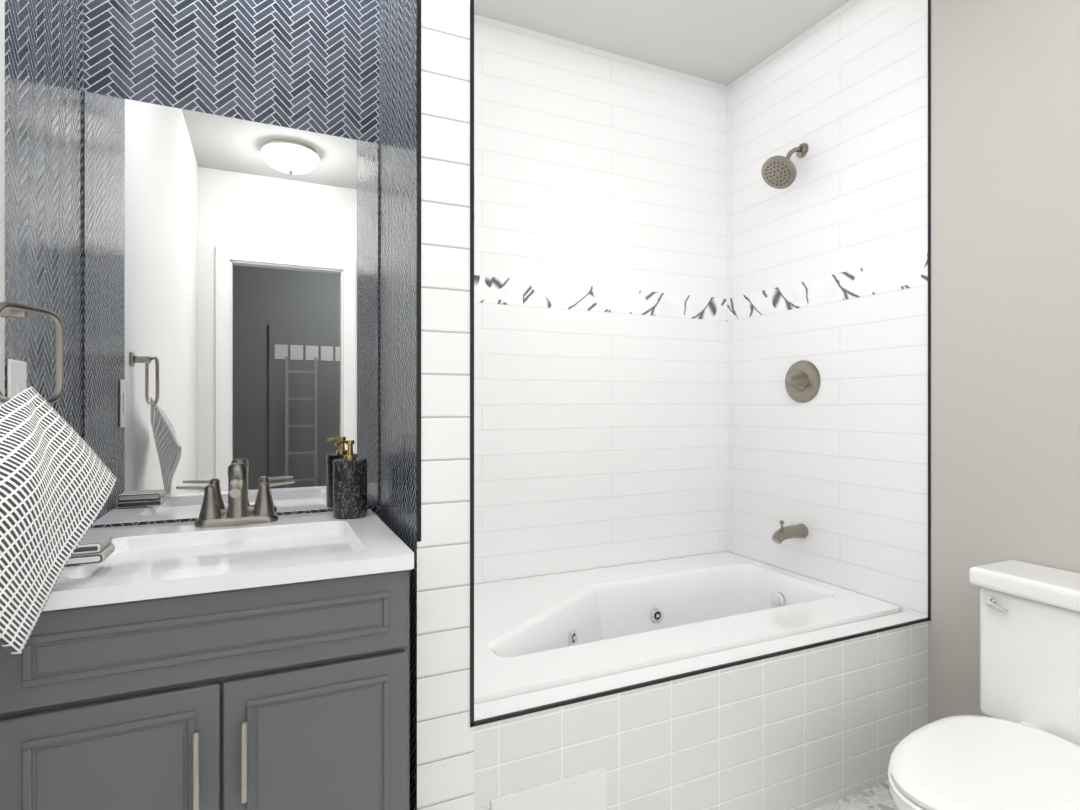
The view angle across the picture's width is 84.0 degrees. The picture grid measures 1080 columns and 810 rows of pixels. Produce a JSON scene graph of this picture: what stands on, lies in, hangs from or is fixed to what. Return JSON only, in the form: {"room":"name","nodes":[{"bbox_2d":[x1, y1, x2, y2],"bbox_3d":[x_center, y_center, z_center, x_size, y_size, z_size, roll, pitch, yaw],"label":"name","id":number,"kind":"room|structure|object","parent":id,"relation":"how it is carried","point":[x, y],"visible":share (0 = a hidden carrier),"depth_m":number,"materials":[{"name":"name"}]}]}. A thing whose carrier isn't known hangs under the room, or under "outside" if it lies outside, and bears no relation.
{"room":"bathroom","nodes":[
{"label":"bathroom","id":0,"kind":"room"},
{"bbox_2d":[0,0,4,405],"bbox_3d":[-0.477,-0.170,-0.063,0.100,2.820,2.370,0,0,-25],"label":"wall","id":1,"kind":"structure","parent":0,"point":[2,190],"depth_m":1.03,"materials":[{"name":"white"}]},
{"bbox_2d":[5,0,82,438],"bbox_3d":[-1.092,-0.170,1.283,0.100,2.820,0.590,0,0,-25],"label":"wall tiles","id":2,"kind":"structure","parent":1,"relation":"attached to","point":[44,154],"depth_m":1.23,"materials":[{"name":"blue tile"}]},
{"bbox_2d":[7,359,26,397],"bbox_3d":[-0.938,-0.005,1.078,0.008,0.150,0.080,0,0,-25],"label":"switch plate","id":3,"kind":"object","parent":2,"relation":"attached to","point":[16,377],"visible":0.27,"depth_m":1.06,"materials":[{"name":"white plastic"}]},
{"bbox_2d":[0,301,116,654],"bbox_3d":[-0.757,0.090,0.862,0.158,0.531,0.486,0,0,-25],"label":"towel ring","id":4,"kind":"object","parent":1,"relation":"attached to","point":[58,478],"visible":1,"depth_m":0.91,"materials":[{"name":"white fabric"}]},
{"bbox_2d":[83,0,378,527],"bbox_3d":[-0.821,-0.170,1.672,0.715,2.820,0.108,0,0,-25],"label":"mirror","id":5,"kind":"object","parent":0,"point":[230,290],"depth_m":1.61,"materials":[{"name":"clear glass"}]},
{"bbox_2d":[379,0,473,809],"bbox_3d":[-0.419,-0.170,1.810,0.132,2.820,0.990,0,0,-25],"label":"wall","id":6,"kind":"structure","parent":0,"point":[441,754],"depth_m":1.37,"materials":[{"name":"tile"}]},
{"bbox_2d":[474,14,726,583],"bbox_3d":[0.146,-0.170,2.667,1.871,2.820,0.100,0,0,-25],"label":"wall","id":7,"kind":"structure","parent":0,"point":[600,439],"depth_m":2.65,"materials":[{"name":"white tile"}]},
{"bbox_2d":[474,275,725,320],"bbox_3d":[0.182,-0.470,2.628,1.641,0.110,0.002,0,0,-25],"label":"trim","id":8,"kind":"structure","parent":7,"relation":"attached to","point":[487,289],"depth_m":2.65,"materials":[{"name":"white tile"}]},
{"bbox_2d":[474,0,849,85],"bbox_3d":[0.443,-1.610,2.357,1.891,0.060,1.270,0,0,-25],"label":"ceiling","id":9,"kind":"structure","parent":0,"point":[726,42],"depth_m":2.50,"materials":[{"name":"white paint"}]},
{"bbox_2d":[474,612,927,809],"bbox_3d":[0.574,0.990,1.768,1.639,0.500,0.090,0,0,-25],"label":"wall","id":10,"kind":"structure","parent":0,"point":[814,728],"depth_m":1.72,"materials":[{"name":"white tile"}]},
{"bbox_2d":[491,767,606,809],"bbox_3d":[0.027,1.067,1.466,0.312,0.286,0.008,0,0,-25],"label":"access panel","id":11,"kind":"object","parent":10,"relation":"attached to","point":[586,791],"depth_m":1.48,"materials":[{"name":"white plastic"}]},
{"bbox_2d":[416,0,930,726],"bbox_3d":[0.534,-0.419,1.698,1.773,2.322,0.013,0,0,-25],"label":"trim","id":12,"kind":"structure","parent":10,"relation":"attached to","point":[418,504],"depth_m":1.38,"materials":[{"name":"black metal"}]},
{"bbox_2d":[813,780,894,809],"bbox_3d":[0.447,1.270,-0.131,3.950,0.060,5.800,0,0,-25],"label":"floor","id":13,"kind":"structure","parent":0,"point":[877,797],"depth_m":1.88,"materials":[{"name":"tile"}]},
{"bbox_2d":[0,509,413,809],"bbox_3d":[-0.686,0.772,1.347,0.686,0.935,0.605,0,0,-25],"label":"bathroom vanity","id":14,"kind":"object","parent":13,"relation":"on","point":[188,665],"visible":0.96,"depth_m":1.11,"materials":[{"name":"grey"}]},
{"bbox_2d":[65,534,114,565],"bbox_3d":[-0.913,0.285,1.175,0.116,0.039,0.105,0,0,-25],"label":"washcloth","id":15,"kind":"object","parent":14,"relation":"on","point":[93,549],"visible":0.48,"depth_m":1.15,"materials":[{"name":"fabric"}]},
{"bbox_2d":[176,463,294,526],"bbox_3d":[-0.760,0.227,1.502,0.275,0.154,0.164,0,0,-25],"label":"faucet","id":16,"kind":"object","parent":14,"relation":"on","point":[210,515],"visible":1,"depth_m":1.53,"materials":[{"name":"silver metal"}]},
{"bbox_2d":[333,440,366,518],"bbox_3d":[-0.520,0.200,1.643,0.090,0.208,0.090,0,0,-25],"label":"soap dispenser","id":17,"kind":"object","parent":14,"relation":"on","point":[350,485],"visible":1,"depth_m":1.61,"materials":[{"name":"black stone"}]},
{"bbox_2d":[474,552,899,704],"bbox_3d":[0.368,0.980,2.218,1.633,0.512,0.894,0,0,-25],"label":"bathtub","id":18,"kind":"object","parent":13,"relation":"on","point":[536,633],"visible":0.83,"depth_m":2.18,"materials":[{"name":"white ceramic"}]},
{"bbox_2d":[888,560,1079,809],"bbox_3d":[1.175,0.854,1.465,0.788,0.772,0.456,0,0,-25],"label":"toilet","id":19,"kind":"object","parent":13,"relation":"on","point":[1018,748],"visible":1,"depth_m":1.54,"materials":[{"name":"white ceramic"}]},
{"bbox_2d":[928,0,1079,723],"bbox_3d":[1.875,-0.170,1.010,0.100,2.820,2.370,0,0,-25],"label":"wall","id":20,"kind":"structure","parent":0,"point":[1005,280],"depth_m":1.87,"materials":[{"name":"grey paint"}]},
{"bbox_2d":[727,0,927,617],"bbox_3d":[1.178,-0.170,2.538,0.100,2.820,0.990,0,0,-25],"label":"wall tiles","id":21,"kind":"structure","parent":20,"relation":"attached to","point":[837,465],"depth_m":2.40,"materials":[{"name":"white tile"}]},
{"bbox_2d":[761,143,807,188],"bbox_3d":[1.029,-1.010,2.504,0.198,0.204,0.144,0,0,-25],"label":"shower head","id":22,"kind":"object","parent":21,"relation":"attached to","point":[778,172],"visible":1,"depth_m":2.48},
{"bbox_2d":[771,520,807,543],"bbox_3d":[1.041,0.529,2.517,0.166,0.096,0.060,0,0,-25],"label":"tub spout","id":23,"kind":"object","parent":21,"relation":"attached to","point":[781,535],"visible":1,"depth_m":2.50,"materials":[{"name":"silver metal"}]},
{"bbox_2d":[785,360,819,402],"bbox_3d":[1.077,-0.100,2.533,0.086,0.180,0.180,0,0,-25],"label":"shower valve","id":24,"kind":"object","parent":21,"relation":"attached to","point":[802,381],"visible":1,"depth_m":2.51,"materials":[{"name":"silver metal"}]},
{"bbox_2d":[726,253,927,320],"bbox_3d":[1.138,-0.470,2.504,0.003,0.110,0.960,0,0,-25],"label":"trim","id":25,"kind":"structure","parent":21,"relation":"attached to","point":[903,273],"depth_m":2.40,"materials":[{"name":"white tile"}]}
]}

